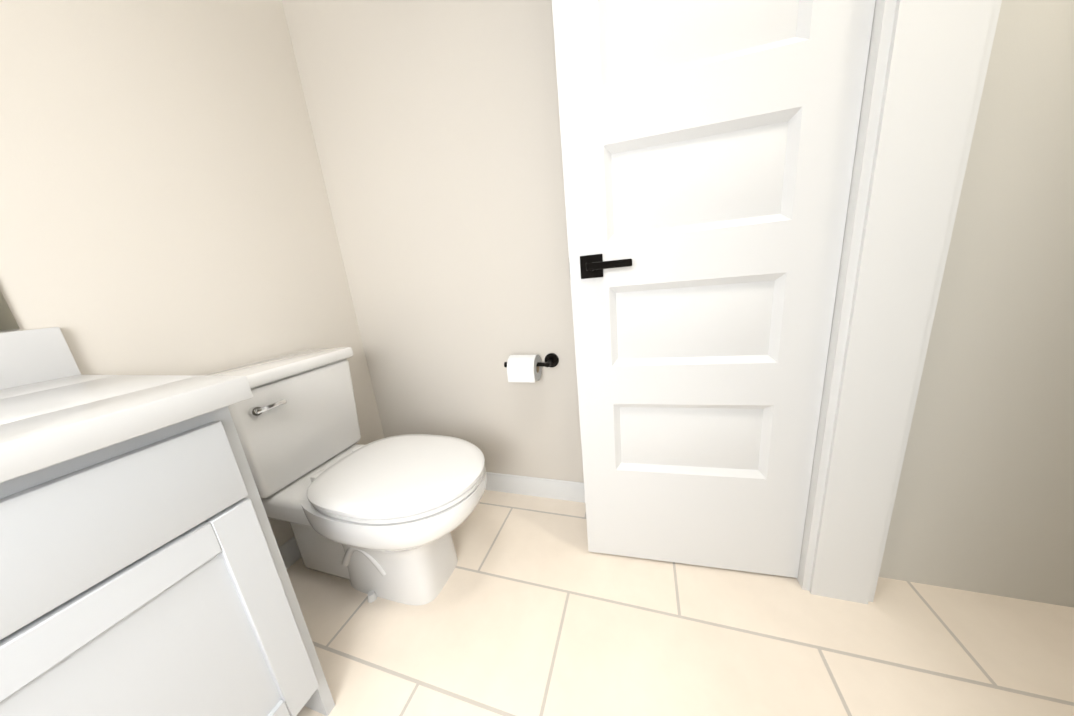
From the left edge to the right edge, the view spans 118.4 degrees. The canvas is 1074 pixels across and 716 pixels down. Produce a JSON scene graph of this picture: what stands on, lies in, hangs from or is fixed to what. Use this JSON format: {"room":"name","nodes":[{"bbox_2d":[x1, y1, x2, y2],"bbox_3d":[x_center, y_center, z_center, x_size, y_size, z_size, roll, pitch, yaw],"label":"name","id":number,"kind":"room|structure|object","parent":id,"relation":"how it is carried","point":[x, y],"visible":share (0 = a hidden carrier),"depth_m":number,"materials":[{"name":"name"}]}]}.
{"room":"bathroom","nodes":[
{"label":"bathroom","id":0,"kind":"room"},
{"bbox_2d":[0,0,384,547],"bbox_3d":[-1.217,-0.398,0.426,0.120,2.630,2.230,-1,15,18],"label":"wall","id":1,"kind":"structure","parent":0,"point":[165,208],"depth_m":0.87,"materials":[{"name":"paint"}]},
{"bbox_2d":[0,290,19,330],"bbox_3d":[-1.257,-0.475,0.098,0.008,1.114,0.924,-1,15,18],"label":"mirror","id":2,"kind":"object","parent":1,"relation":"attached to","point":[8,321],"visible":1,"depth_m":0.64,"materials":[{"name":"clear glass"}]},
{"bbox_2d":[279,536,300,569],"bbox_3d":[-0.854,0.670,1.265,0.014,0.085,0.724,-1,15,18],"label":"baseboard","id":3,"kind":"structure","parent":1,"relation":"attached to","point":[289,551],"depth_m":1.15,"materials":[{"name":"white paint"}]},
{"bbox_2d":[282,0,583,482],"bbox_3d":[0.002,-0.689,1.094,1.780,2.630,0.120,-1,15,18],"label":"wall","id":4,"kind":"structure","parent":0,"point":[435,125],"depth_m":1.18,"materials":[{"name":"paint"}]},
{"bbox_2d":[504,353,558,382],"bbox_3d":[-0.025,0.033,1.184,0.194,0.097,0.112,-1,15,18],"label":"toilet paper holder","id":5,"kind":"object","parent":4,"relation":"attached to","point":[524,368],"visible":0.98,"depth_m":1.15,"materials":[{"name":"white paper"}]},
{"bbox_2d":[485,472,584,502],"bbox_3d":[0.040,0.560,1.355,1.658,0.085,0.038,-1,15,18],"label":"baseboard","id":6,"kind":"structure","parent":4,"relation":"attached to","point":[517,484],"depth_m":1.38,"materials":[{"name":"white paint"}]},
{"bbox_2d":[287,490,1073,715],"bbox_3d":[0.458,1.039,-0.296,3.720,0.100,3.310,-1,15,18],"label":"floor","id":7,"kind":"structure","parent":0,"point":[535,607],"depth_m":0.80,"materials":[{"name":"tile"}]},
{"bbox_2d":[0,327,334,715],"bbox_3d":[-0.886,0.464,0.266,0.582,0.986,0.977,-1,15,18],"label":"bathroom vanity","id":8,"kind":"object","parent":7,"relation":"on","point":[143,571],"visible":1,"depth_m":0.47,"materials":[{"name":"grey paint"}]},
{"bbox_2d":[204,347,486,605],"bbox_3d":[-0.525,0.365,1.013,0.771,0.736,0.416,-1,15,18],"label":"toilet","id":9,"kind":"object","parent":7,"relation":"on","point":[382,518],"visible":1,"depth_m":0.95,"materials":[{"name":"white ceramic"}]},
{"bbox_2d":[879,0,1073,607],"bbox_3d":[1.869,-0.670,0.308,2.260,2.630,0.130,-1,15,18],"label":"wall","id":10,"kind":"structure","parent":0,"point":[984,501],"depth_m":0.69,"materials":[{"name":"paint"}]},
{"bbox_3d":[0.454,-0.404,-0.188,0.120,2.630,2.110,-1,15,18],"label":"wall","id":11,"kind":"structure","parent":0,"visible":0},
{"bbox_2d":[552,0,875,577],"bbox_3d":[0.360,-0.517,0.721,0.613,2.400,0.127,-2,15,15],"label":"door","id":12,"kind":"structure","parent":11,"relation":"in","point":[708,150],"depth_m":0.77,"materials":[{"name":"white paint"}]},
{"bbox_2d":[797,0,1001,603],"bbox_3d":[0.604,-0.456,0.266,0.156,2.477,0.784,-1,15,18],"label":"door frame","id":13,"kind":"structure","parent":11,"relation":"attached to","point":[927,66],"depth_m":0.66,"materials":[{"name":"white paint"}]}
]}

